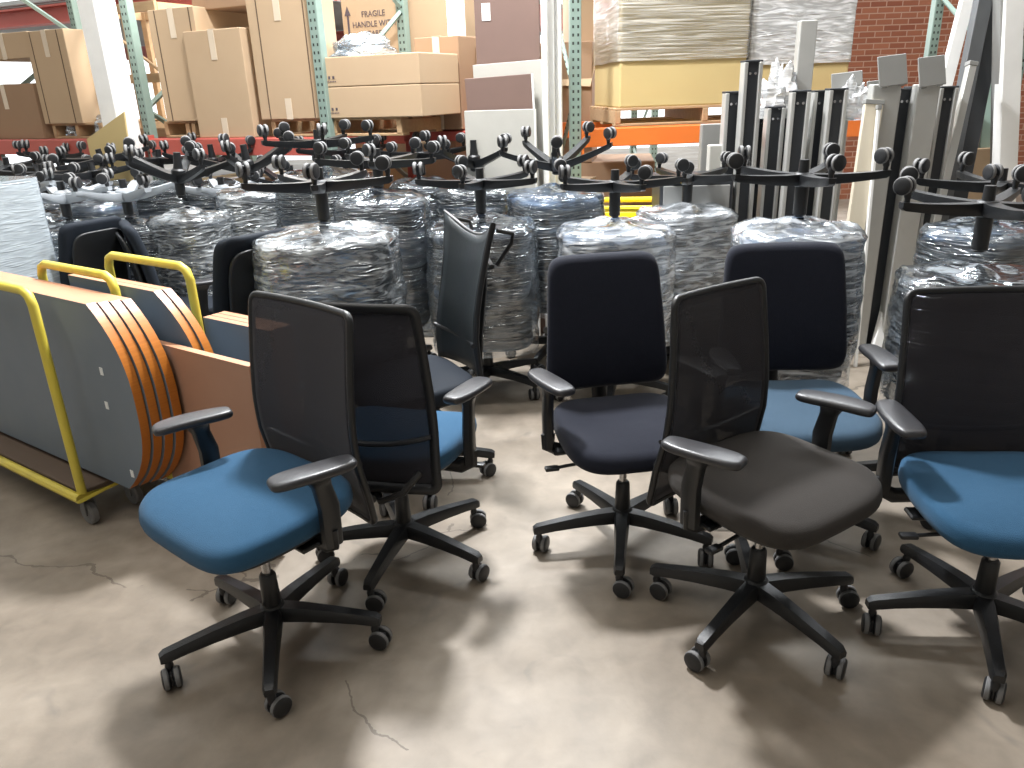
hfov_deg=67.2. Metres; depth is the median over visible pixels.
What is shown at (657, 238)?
stack
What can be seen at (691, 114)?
pallet
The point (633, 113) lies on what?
rack
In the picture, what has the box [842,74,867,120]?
clump
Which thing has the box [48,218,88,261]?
stack
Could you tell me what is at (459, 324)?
chair
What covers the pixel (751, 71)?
post
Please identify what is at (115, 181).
stack
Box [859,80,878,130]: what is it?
desk leg
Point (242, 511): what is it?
office chair
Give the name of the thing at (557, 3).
post
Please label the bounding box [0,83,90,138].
cardboard box
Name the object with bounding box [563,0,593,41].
cardboard box
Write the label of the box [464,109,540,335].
board
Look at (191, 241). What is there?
stack
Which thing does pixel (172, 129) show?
pallet
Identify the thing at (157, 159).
chair base
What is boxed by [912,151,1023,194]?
chair base
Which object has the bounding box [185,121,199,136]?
pallet
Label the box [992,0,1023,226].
post
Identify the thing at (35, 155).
chair base
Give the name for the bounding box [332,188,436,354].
stack
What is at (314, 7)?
rack
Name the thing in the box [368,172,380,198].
stack
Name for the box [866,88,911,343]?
post
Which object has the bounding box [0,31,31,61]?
cardboard box
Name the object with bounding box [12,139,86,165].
chair base
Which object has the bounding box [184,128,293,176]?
chair base
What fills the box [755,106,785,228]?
post
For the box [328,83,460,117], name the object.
cardboard box
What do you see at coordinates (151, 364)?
table
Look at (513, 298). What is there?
stack
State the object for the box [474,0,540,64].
board
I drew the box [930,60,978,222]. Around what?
tube
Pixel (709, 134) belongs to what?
desk leg
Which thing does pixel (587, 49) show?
cardboard box
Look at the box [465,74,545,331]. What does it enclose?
board
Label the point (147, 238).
stack
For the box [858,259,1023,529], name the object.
stack
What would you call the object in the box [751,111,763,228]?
post
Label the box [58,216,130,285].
office chair
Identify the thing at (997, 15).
post
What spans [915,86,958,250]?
post
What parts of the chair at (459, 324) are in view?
seat, backrest, frame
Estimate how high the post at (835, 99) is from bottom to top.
1.549 m
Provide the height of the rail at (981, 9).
2.078 m
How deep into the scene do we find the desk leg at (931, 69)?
4.34 m
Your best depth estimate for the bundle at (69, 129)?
6.68 m
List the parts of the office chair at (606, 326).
armrest, lever, backrest, seat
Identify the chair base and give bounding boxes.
[0,146,48,171]
[0,151,90,193]
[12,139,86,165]
[14,162,79,191]
[35,168,113,216]
[41,148,143,184]
[47,134,148,170]
[62,168,174,215]
[106,140,191,168]
[122,135,237,197]
[159,132,255,166]
[171,167,264,196]
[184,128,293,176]
[235,151,393,221]
[248,155,341,182]
[257,119,374,166]
[294,131,386,159]
[313,137,440,188]
[368,131,465,175]
[412,155,537,214]
[419,130,511,171]
[497,121,616,174]
[554,154,689,217]
[630,151,749,202]
[726,143,893,216]
[893,164,1023,252]
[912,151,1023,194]
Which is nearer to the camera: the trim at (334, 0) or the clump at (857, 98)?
the clump at (857, 98)
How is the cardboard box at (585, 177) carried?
on the floor
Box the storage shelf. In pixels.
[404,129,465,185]
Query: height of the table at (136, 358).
0.742 m
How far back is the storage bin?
6.62 m
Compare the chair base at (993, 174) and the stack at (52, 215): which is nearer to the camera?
the chair base at (993, 174)
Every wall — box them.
[0,0,562,47]
[839,0,1023,198]
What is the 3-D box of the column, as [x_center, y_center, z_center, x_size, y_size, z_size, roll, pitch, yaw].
[-3.006,-2.042,5.899,0.300,3.000,0.300,8,23,24]
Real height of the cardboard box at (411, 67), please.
0.190 m
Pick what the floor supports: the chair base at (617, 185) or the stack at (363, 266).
the stack at (363, 266)
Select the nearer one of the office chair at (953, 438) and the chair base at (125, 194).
the office chair at (953, 438)
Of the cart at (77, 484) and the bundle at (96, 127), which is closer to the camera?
the cart at (77, 484)
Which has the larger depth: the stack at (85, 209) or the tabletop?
the stack at (85, 209)
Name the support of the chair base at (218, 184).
on the stack
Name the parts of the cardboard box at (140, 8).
frame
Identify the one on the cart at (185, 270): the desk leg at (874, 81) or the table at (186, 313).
the table at (186, 313)
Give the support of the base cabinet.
on the floor
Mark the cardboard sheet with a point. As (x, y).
(115, 131)
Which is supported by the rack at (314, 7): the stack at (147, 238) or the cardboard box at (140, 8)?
the cardboard box at (140, 8)
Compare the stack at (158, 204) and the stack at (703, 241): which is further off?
the stack at (158, 204)
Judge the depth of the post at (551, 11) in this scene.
4.83 m
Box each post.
[541,0,549,326]
[548,0,556,192]
[554,0,562,192]
[719,91,738,173]
[732,60,762,222]
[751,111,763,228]
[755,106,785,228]
[775,96,787,227]
[777,90,811,227]
[798,90,824,227]
[811,88,848,228]
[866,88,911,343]
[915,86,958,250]
[990,0,1002,163]
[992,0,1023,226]
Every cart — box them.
[0,260,143,523]
[104,251,204,478]
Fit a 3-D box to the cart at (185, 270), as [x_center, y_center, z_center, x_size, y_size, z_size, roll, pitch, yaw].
[-1.508,-0.013,3.232,0.749,1.018,0.222,12,25,32]
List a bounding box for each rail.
[941,0,992,220]
[948,2,992,219]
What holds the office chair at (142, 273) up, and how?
on the floor
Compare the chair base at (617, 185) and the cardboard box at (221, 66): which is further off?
the cardboard box at (221, 66)
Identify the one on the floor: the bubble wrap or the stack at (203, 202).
the stack at (203, 202)
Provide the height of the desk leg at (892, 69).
1.716 m
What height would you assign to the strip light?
3.227 m
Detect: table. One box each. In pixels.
[0,271,183,478]
[0,274,172,481]
[0,278,161,485]
[68,274,201,349]
[115,278,213,352]
[203,315,249,361]
[211,313,247,322]
[219,311,247,318]
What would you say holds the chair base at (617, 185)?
on the stack at (657, 238)
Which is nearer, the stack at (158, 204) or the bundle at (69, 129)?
the stack at (158, 204)
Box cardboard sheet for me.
[87,112,133,186]
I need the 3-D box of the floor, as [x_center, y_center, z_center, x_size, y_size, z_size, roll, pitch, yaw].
[-0.033,-0.955,7.128,34.000,0.100,30.000,-2,21,0]
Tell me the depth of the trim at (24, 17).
8.50 m
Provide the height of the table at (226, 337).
0.600 m
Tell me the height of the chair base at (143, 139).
0.298 m
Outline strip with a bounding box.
[853,105,881,366]
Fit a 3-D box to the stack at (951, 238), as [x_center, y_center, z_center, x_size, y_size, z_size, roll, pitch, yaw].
[2.142,-0.265,3.549,0.680,1.000,0.658,-11,23,-22]
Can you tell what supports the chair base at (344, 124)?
on the stack at (290, 208)
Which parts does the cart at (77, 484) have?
rail, deck frame, rail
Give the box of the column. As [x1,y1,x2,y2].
[77,0,149,186]
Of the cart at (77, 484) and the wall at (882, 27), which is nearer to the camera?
the cart at (77, 484)
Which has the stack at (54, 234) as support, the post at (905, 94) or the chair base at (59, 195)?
the chair base at (59, 195)
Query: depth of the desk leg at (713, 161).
4.59 m
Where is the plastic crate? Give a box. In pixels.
[604,197,651,226]
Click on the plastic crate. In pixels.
(623, 199)
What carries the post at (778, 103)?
on the floor
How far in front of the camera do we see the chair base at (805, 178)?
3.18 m
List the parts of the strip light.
hanging rod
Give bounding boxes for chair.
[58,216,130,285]
[115,220,212,334]
[139,291,392,717]
[212,228,291,315]
[315,301,492,611]
[422,209,513,509]
[527,251,713,598]
[646,277,882,679]
[700,242,897,570]
[861,286,1023,704]
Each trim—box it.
[0,0,191,29]
[124,28,540,59]
[334,0,562,30]
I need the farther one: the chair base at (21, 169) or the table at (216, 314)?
the chair base at (21, 169)
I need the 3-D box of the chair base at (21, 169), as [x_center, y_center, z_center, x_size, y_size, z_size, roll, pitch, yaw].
[-3.124,-1.245,4.888,0.651,0.252,0.642,-2,21,0]
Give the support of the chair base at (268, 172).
on the stack
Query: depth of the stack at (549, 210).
4.43 m
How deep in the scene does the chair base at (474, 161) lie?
4.88 m
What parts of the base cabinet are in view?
cabinet door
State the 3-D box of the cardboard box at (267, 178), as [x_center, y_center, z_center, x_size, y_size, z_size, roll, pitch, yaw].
[-1.478,-1.197,6.317,0.700,1.024,0.606,8,23,24]
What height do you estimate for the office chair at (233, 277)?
1.048 m
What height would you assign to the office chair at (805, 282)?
1.028 m
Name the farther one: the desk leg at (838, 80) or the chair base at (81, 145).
the chair base at (81, 145)
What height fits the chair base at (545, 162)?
0.281 m
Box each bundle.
[66,126,91,135]
[92,114,101,134]
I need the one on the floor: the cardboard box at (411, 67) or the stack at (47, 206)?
the stack at (47, 206)
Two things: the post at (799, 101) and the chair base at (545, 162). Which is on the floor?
the post at (799, 101)
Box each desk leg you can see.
[698,123,720,170]
[706,144,721,170]
[794,20,817,89]
[831,70,862,229]
[858,53,907,353]
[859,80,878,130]
[880,55,945,332]
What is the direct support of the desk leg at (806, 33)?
on the floor
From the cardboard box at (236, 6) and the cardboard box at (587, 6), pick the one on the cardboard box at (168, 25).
the cardboard box at (236, 6)
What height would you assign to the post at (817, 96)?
1.540 m
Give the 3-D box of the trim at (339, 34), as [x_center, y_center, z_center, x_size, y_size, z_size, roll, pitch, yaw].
[-4.472,-6.209,14.053,12.100,0.220,0.160,8,23,24]
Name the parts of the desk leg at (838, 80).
foot plate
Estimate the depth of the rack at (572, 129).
5.34 m
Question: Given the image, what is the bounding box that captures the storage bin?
[581,153,654,217]
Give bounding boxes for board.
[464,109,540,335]
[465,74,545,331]
[473,59,543,185]
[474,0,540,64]
[847,99,884,229]
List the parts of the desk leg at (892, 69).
foot plate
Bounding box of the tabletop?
[0,287,150,488]
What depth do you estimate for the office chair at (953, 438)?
2.30 m
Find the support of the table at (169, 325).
on the cart at (185, 270)
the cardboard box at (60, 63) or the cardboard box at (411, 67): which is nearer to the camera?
the cardboard box at (411, 67)
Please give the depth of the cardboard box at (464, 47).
5.47 m
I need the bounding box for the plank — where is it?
[871,0,972,346]
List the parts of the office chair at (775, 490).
armrest, frame, backrest, lever, seat, armrest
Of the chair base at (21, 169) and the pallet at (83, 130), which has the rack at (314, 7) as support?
the pallet at (83, 130)
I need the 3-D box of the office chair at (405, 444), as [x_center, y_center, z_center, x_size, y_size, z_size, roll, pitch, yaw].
[-0.404,0.171,2.648,0.685,1.017,0.659,3,22,14]
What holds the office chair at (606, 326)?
on the floor
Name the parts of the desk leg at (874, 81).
foot plate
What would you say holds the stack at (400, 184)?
on the floor
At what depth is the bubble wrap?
5.44 m
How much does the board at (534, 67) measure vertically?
1.781 m
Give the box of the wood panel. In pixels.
[159,340,265,477]
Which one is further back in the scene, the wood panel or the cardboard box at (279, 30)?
the cardboard box at (279, 30)
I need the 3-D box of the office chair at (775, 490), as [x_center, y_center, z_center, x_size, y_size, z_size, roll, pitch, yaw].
[0.731,0.260,2.272,0.644,1.045,0.653,12,25,32]
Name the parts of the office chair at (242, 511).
armrest, seat, backrest, frame, armrest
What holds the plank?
on the floor
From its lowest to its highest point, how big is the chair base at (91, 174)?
0.282 m
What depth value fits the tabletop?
3.00 m
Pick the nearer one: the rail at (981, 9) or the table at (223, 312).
the table at (223, 312)
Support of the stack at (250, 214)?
on the floor
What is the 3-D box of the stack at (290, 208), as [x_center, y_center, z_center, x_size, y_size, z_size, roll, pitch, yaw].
[-1.150,-0.738,4.804,0.658,1.203,0.676,5,22,17]
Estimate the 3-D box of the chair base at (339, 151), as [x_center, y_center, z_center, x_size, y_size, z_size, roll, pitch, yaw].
[-1.194,-1.620,5.407,0.631,0.252,0.671,-2,21,0]
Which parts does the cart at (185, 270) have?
rail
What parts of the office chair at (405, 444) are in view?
frame, backrest, seat, armrest, lever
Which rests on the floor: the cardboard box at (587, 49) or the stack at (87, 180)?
the stack at (87, 180)
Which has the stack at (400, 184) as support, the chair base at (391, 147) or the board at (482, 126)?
the chair base at (391, 147)
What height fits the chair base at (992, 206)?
0.278 m
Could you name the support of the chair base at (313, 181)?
on the stack at (363, 266)
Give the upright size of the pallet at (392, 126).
0.122 m
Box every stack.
[43,203,59,209]
[45,209,69,230]
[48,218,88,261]
[59,199,140,226]
[64,179,92,189]
[70,179,142,224]
[121,217,166,286]
[137,179,190,224]
[146,205,234,295]
[184,177,248,216]
[214,187,276,236]
[251,219,406,303]
[272,166,372,234]
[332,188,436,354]
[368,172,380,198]
[389,175,449,331]
[425,212,540,399]
[432,187,514,334]
[505,183,605,369]
[554,216,676,400]
[636,202,738,353]
[730,216,867,453]
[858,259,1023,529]
[883,216,1023,398]
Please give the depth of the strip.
4.33 m
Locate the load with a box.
[0,176,60,283]
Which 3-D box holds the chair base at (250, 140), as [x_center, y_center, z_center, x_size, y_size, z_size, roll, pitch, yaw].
[-2.244,-1.719,5.702,0.652,0.282,0.618,-20,27,-38]
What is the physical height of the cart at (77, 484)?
1.002 m
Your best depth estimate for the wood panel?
2.77 m
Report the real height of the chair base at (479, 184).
0.278 m
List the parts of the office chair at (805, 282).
backrest, seat, armrest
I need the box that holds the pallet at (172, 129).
[164,121,199,137]
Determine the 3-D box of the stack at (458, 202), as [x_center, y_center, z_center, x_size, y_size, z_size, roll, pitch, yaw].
[-0.211,-0.840,5.199,0.641,1.073,0.658,-12,23,-23]
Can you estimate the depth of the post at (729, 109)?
4.51 m
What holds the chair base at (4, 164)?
on the stack
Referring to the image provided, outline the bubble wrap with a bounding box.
[329,31,398,56]
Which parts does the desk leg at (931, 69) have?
foot plate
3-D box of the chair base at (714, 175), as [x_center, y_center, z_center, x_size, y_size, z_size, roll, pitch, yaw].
[0.965,-1.140,4.298,0.633,0.252,0.654,-2,21,0]
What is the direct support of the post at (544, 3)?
on the floor
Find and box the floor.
[0,146,1023,767]
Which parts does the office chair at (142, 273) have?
backrest, seat, armrest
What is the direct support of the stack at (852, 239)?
on the floor
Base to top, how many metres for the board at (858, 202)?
1.497 m
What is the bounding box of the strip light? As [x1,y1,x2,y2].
[446,0,465,35]
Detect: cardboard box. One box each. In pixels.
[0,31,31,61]
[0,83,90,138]
[25,28,101,123]
[116,0,191,136]
[147,6,248,121]
[183,27,312,137]
[192,0,246,13]
[202,171,285,195]
[245,0,337,119]
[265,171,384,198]
[325,52,458,86]
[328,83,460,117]
[341,0,475,198]
[414,35,475,129]
[540,41,596,161]
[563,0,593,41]
[563,176,595,192]
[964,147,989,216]
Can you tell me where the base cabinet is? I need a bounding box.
[652,171,733,355]
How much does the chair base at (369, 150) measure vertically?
0.263 m
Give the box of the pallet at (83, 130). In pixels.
[52,119,166,138]
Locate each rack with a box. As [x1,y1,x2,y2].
[0,0,418,185]
[562,0,1023,177]
[629,109,658,171]
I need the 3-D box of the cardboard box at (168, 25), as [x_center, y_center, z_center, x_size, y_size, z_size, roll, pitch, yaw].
[-2.321,-2.516,6.099,0.460,0.787,0.806,8,23,24]
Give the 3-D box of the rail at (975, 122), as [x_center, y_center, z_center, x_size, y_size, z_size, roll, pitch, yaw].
[2.789,-1.316,4.782,0.132,2.089,0.617,13,26,34]
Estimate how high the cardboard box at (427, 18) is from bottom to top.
2.622 m
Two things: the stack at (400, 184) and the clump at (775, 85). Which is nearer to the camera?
the clump at (775, 85)
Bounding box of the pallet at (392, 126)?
[271,115,442,136]
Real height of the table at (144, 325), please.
0.736 m
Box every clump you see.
[759,58,798,118]
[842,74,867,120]
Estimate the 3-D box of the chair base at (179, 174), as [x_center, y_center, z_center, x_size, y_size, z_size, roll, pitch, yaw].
[-1.949,-1.275,4.520,0.643,0.353,0.617,-5,21,-7]
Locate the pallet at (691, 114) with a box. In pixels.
[590,104,772,126]
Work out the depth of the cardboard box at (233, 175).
6.34 m
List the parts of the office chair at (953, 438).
armrest, lever, backrest, frame, seat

